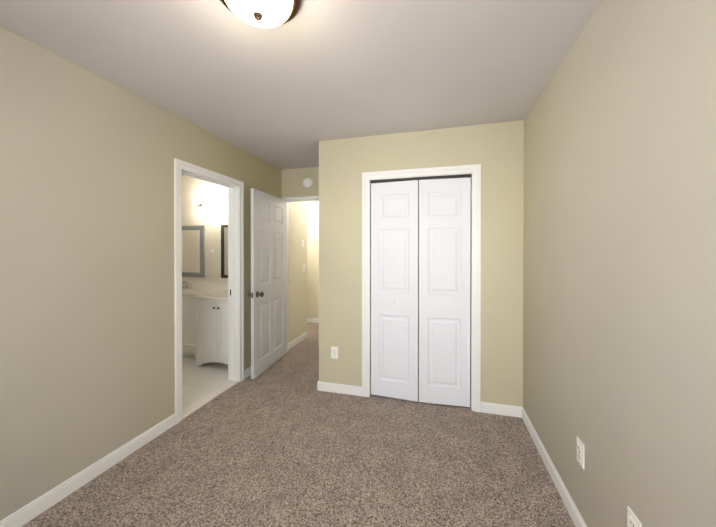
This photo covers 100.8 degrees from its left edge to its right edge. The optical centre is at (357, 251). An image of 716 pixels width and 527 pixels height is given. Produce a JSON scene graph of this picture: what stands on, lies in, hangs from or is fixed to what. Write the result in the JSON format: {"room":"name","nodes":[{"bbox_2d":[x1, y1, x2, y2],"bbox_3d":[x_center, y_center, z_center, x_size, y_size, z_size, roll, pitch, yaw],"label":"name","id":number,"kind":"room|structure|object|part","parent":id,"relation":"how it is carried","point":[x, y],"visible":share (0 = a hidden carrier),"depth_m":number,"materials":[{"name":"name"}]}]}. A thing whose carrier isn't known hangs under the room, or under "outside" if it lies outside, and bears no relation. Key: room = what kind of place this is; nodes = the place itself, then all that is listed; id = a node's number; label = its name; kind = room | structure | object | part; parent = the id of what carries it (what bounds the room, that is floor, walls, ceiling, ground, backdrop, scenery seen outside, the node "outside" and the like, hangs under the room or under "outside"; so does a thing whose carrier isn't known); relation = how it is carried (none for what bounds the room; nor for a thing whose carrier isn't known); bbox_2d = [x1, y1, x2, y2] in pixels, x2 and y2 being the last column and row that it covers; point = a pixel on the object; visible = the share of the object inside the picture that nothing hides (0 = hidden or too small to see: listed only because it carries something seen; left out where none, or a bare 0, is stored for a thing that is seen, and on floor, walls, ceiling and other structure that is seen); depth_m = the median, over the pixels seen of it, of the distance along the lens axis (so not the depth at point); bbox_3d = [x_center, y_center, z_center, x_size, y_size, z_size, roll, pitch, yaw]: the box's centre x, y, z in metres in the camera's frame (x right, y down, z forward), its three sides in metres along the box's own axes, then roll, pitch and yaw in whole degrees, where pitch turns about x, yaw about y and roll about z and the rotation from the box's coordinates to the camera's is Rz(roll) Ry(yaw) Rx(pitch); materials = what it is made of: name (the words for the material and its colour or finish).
{"room":"empty bedroom","nodes":[
{"label":"empty bedroom","id":0,"kind":"room"},
{"bbox_2d":[0,26,306,520],"bbox_3d":[-1.615,0.145,1.951,0.120,2.440,5.710,0,0,15],"label":"wall","id":1,"kind":"structure","parent":0,"point":[87,348],"depth_m":1.75,"materials":[{"name":"paint"}]},
{"bbox_2d":[0,413,175,526],"bbox_3d":[-1.856,1.327,0.819,0.013,0.088,3.148,0,0,15],"label":"baseboard","id":2,"kind":"structure","parent":1,"relation":"attached to","point":[25,514],"depth_m":1.72,"materials":[{"name":"white wood"}]},
{"bbox_2d":[174,158,243,423],"bbox_3d":[-1.397,0.312,2.758,0.160,2.097,0.844,0,0,15],"label":"trim","id":3,"kind":"structure","parent":1,"relation":"attached to","point":[235,187],"depth_m":3.08,"materials":[{"name":"white wood"}]},
{"bbox_2d":[244,366,250,378],"bbox_3d":[-1.112,1.313,3.542,0.013,0.088,0.808,0,0,15],"label":"baseboard","id":4,"kind":"structure","parent":1,"relation":"attached to","point":[247,372],"depth_m":3.21,"materials":[{"name":"white wood"}]},
{"bbox_2d":[289,331,307,348],"bbox_3d":[-0.886,1.309,4.370,0.013,0.088,0.670,0,0,15],"label":"baseboard","id":5,"kind":"structure","parent":1,"relation":"attached to","point":[305,335],"depth_m":4.37,"materials":[{"name":"white wood"}]},
{"bbox_2d":[182,356,227,407],"bbox_3d":[-2.351,1.392,2.926,1.990,0.056,2.690,0,0,15],"label":"floor","id":6,"kind":"structure","parent":0,"point":[200,381],"depth_m":3.21,"materials":[{"name":"beige tile"}]},
{"bbox_2d":[182,293,227,360],"bbox_3d":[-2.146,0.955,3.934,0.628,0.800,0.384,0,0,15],"label":"base cabinet","id":7,"kind":"object","parent":6,"relation":"on","point":[204,322],"depth_m":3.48,"materials":[{"name":"white painted wood"},{"name":"cultured marble"}]},
{"bbox_2d":[182,289,227,300],"bbox_3d":[-2.090,0.536,3.825,1.768,0.039,0.561,0,0,15],"label":"countertop","id":8,"kind":"structure","parent":7,"relation":"on","point":[199,294],"depth_m":3.61,"materials":[{"name":"beige stone"}]},
{"bbox_2d":[182,282,191,288],"bbox_3d":[-2.418,0.467,4.096,0.211,0.104,0.153,0,0,15],"label":"faucet","id":9,"kind":"object","parent":8,"relation":"on","point":[185,285],"depth_m":4.14,"materials":[{"name":"silver metal"}]},
{"bbox_2d":[182,175,227,282],"bbox_3d":[-1.480,0.141,2.681,0.004,2.440,2.690,0,0,15],"label":"wall","id":10,"kind":"structure","parent":0,"point":[212,219],"depth_m":2.81,"materials":[{"name":"beige paint"}]},
{"bbox_2d":[182,225,204,276],"bbox_3d":[-2.422,-0.006,4.192,0.580,0.720,0.031,0,0,15],"label":"mirror","id":11,"kind":"object","parent":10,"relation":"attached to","point":[193,251],"visible":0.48,"depth_m":4.16,"materials":[{"name":"grey"}]},
{"bbox_2d":[182,281,227,288],"bbox_3d":[-2.019,0.469,4.086,1.768,0.100,0.020,0,0,15],"label":"backsplash","id":12,"kind":"structure","parent":10,"relation":"attached to","point":[185,284],"depth_m":4.11,"materials":[{"name":"beige stone"}]},
{"bbox_2d":[193,196,227,206],"bbox_3d":[-1.889,-0.685,3.980,0.760,0.110,0.152,0,0,15],"label":"vanity light bar","id":13,"kind":"object","parent":10,"relation":"attached to","point":[213,201],"visible":0.71,"depth_m":4.00,"materials":[{"name":"silver metal"}]},
{"bbox_2d":[221,225,227,277],"bbox_3d":[-1.612,-0.005,3.971,0.520,0.720,0.031,0,0,15],"label":"mirror","id":14,"kind":"object","parent":10,"relation":"attached to","point":[224,251],"visible":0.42,"depth_m":4.02,"materials":[{"name":"grey"}]},
{"bbox_2d":[182,380,238,418],"bbox_3d":[-1.395,1.356,2.763,0.128,0.014,0.710,0,0,15],"label":"threshold","id":15,"kind":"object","parent":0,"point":[195,405],"depth_m":2.72,"materials":[{"name":"white stone"}]},
{"bbox_2d":[22,323,574,526],"bbox_3d":[-0.761,1.394,2.237,4.220,0.060,6.700,0,0,15],"label":"floor carpet","id":16,"kind":"object","parent":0,"point":[283,441],"visible":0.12,"depth_m":1.86,"materials":[{"name":"brown carpet"}]},
{"bbox_2d":[0,0,601,175],"bbox_3d":[-1.050,-1.127,2.304,4.820,0.100,6.700,0,0,15],"label":"ceiling","id":17,"kind":"structure","parent":0,"point":[301,84],"depth_m":1.65,"materials":[{"name":"white paint"}]},
{"bbox_2d":[220,0,300,27],"bbox_3d":[-0.407,-1.008,1.206,0.346,0.126,0.346,0,0,15],"label":"flush-mount ceiling light","id":18,"kind":"object","parent":17,"relation":"attached to","point":[265,13],"visible":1,"depth_m":1.21,"materials":[{"name":"white glass"}]},
{"bbox_2d":[307,201,318,318],"bbox_3d":[-0.752,0.126,5.639,2.440,2.440,0.120,0,0,15],"label":"wall","id":19,"kind":"structure","parent":0,"point":[312,259],"depth_m":5.59,"materials":[{"name":"paint"}]},
{"bbox_2d":[307,318,318,322],"bbox_3d":[-0.770,1.303,5.580,2.200,0.088,0.013,0,0,15],"label":"baseboard","id":20,"kind":"structure","parent":19,"relation":"attached to","point":[310,320],"depth_m":5.60,"materials":[{"name":"white wood"}]},
{"bbox_2d":[282,167,470,367],"bbox_3d":[0.296,0.137,3.632,2.680,2.440,0.120,0,0,15],"label":"wall","id":21,"kind":"structure","parent":0,"point":[292,182],"depth_m":3.84,"materials":[{"name":"paint"}]},
{"bbox_2d":[248,188,286,378],"bbox_3d":[-1.013,0.338,3.510,0.177,2.013,0.807,0,0,15],"label":"entry door","id":22,"kind":"structure","parent":21,"relation":"in","point":[267,293],"depth_m":3.41,"materials":[{"name":"white paint"}]},
{"bbox_3d":[-1.105,0.459,3.173,0.177,0.066,0.106,0,0,15],"label":"entry door knob","id":23,"kind":"part","parent":22,"relation":"part of","materials":[{"name":"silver metal"}]},
{"bbox_2d":[281,196,318,351],"bbox_3d":[-0.579,0.322,3.862,0.868,2.066,0.138,0,0,15],"label":"trim","id":24,"kind":"structure","parent":21,"relation":"attached to","point":[301,199],"depth_m":3.98,"materials":[{"name":"white wood"}]},
{"bbox_2d":[303,178,312,187],"bbox_3d":[-0.651,-0.884,3.804,0.132,0.132,0.038,0,0,15],"label":"smoke detector","id":25,"kind":"object","parent":21,"relation":"attached to","point":[307,182],"visible":0.98,"depth_m":3.79,"materials":[{"name":"white plastic"}]},
{"bbox_2d":[319,120,523,406],"bbox_3d":[0.499,0.141,2.716,1.805,2.440,0.100,0,0,15],"label":"wall","id":26,"kind":"structure","parent":0,"point":[495,151],"depth_m":2.56,"materials":[{"name":"paint"}]},
{"bbox_2d":[331,346,337,358],"bbox_3d":[-0.227,0.975,2.862,0.070,0.114,0.008,0,0,15],"label":"outlet","id":27,"kind":"object","parent":26,"relation":"attached to","point":[334,352],"visible":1,"depth_m":2.86,"materials":[{"name":"white plastic"}]},
{"bbox_2d":[317,381,361,395],"bbox_3d":[-0.163,1.317,2.846,0.431,0.088,0.016,0,0,15],"label":"baseboard","id":28,"kind":"structure","parent":26,"relation":"attached to","point":[321,386],"depth_m":2.84,"materials":[{"name":"white wood"}]},
{"bbox_2d":[371,177,470,406],"bbox_3d":[0.546,0.353,2.670,0.880,1.990,0.077,0,0,15],"label":"bifold closet door","id":29,"kind":"structure","parent":26,"relation":"in","point":[444,280],"depth_m":2.65,"materials":[{"name":"white paint"}]},
{"bbox_2d":[370,174,471,182],"bbox_3d":[0.551,-0.657,2.683,0.894,0.024,0.040,0,0,15],"label":"door track","id":30,"kind":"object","parent":26,"relation":"attached to","point":[425,178],"depth_m":2.65,"materials":[{"name":"grey metal"}]},
{"bbox_2d":[362,164,480,412],"bbox_3d":[0.552,0.311,2.693,1.036,2.101,0.118,0,0,15],"label":"trim","id":31,"kind":"structure","parent":26,"relation":"attached to","point":[474,170],"depth_m":2.59,"materials":[{"name":"white wood"}]},
{"bbox_2d":[480,402,519,417],"bbox_3d":[1.186,1.318,2.475,0.311,0.088,0.013,0,0,15],"label":"baseboard","id":32,"kind":"structure","parent":26,"relation":"attached to","point":[491,408],"depth_m":2.47,"materials":[{"name":"white wood"}]},
{"bbox_2d":[523,0,715,526],"bbox_3d":[0.998,0.150,0.890,0.120,2.440,5.040,0,0,15],"label":"wall","id":33,"kind":"structure","parent":0,"point":[619,296],"depth_m":1.09,"materials":[{"name":"paint"}]},
{"bbox_2d":[520,407,586,526],"bbox_3d":[0.826,1.328,0.517,0.013,0.088,3.980,0,0,15],"label":"baseboard","id":34,"kind":"structure","parent":33,"relation":"attached to","point":[576,517],"depth_m":1.74,"materials":[{"name":"white wood"}]},
{"bbox_2d":[577,437,583,468],"bbox_3d":[1.081,0.978,1.441,0.008,0.114,0.070,0,0,15],"label":"outlet","id":35,"kind":"object","parent":33,"relation":"attached to","point":[580,452],"visible":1,"depth_m":1.43,"materials":[{"name":"white plastic"}]},
{"bbox_2d":[627,506,640,526],"bbox_3d":[0.973,0.985,1.046,0.008,0.114,0.070,0,0,15],"label":"outlet","id":36,"kind":"object","parent":33,"relation":"attached to","point":[633,520],"visible":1,"depth_m":1.05,"materials":[{"name":"white plastic"}]}
]}

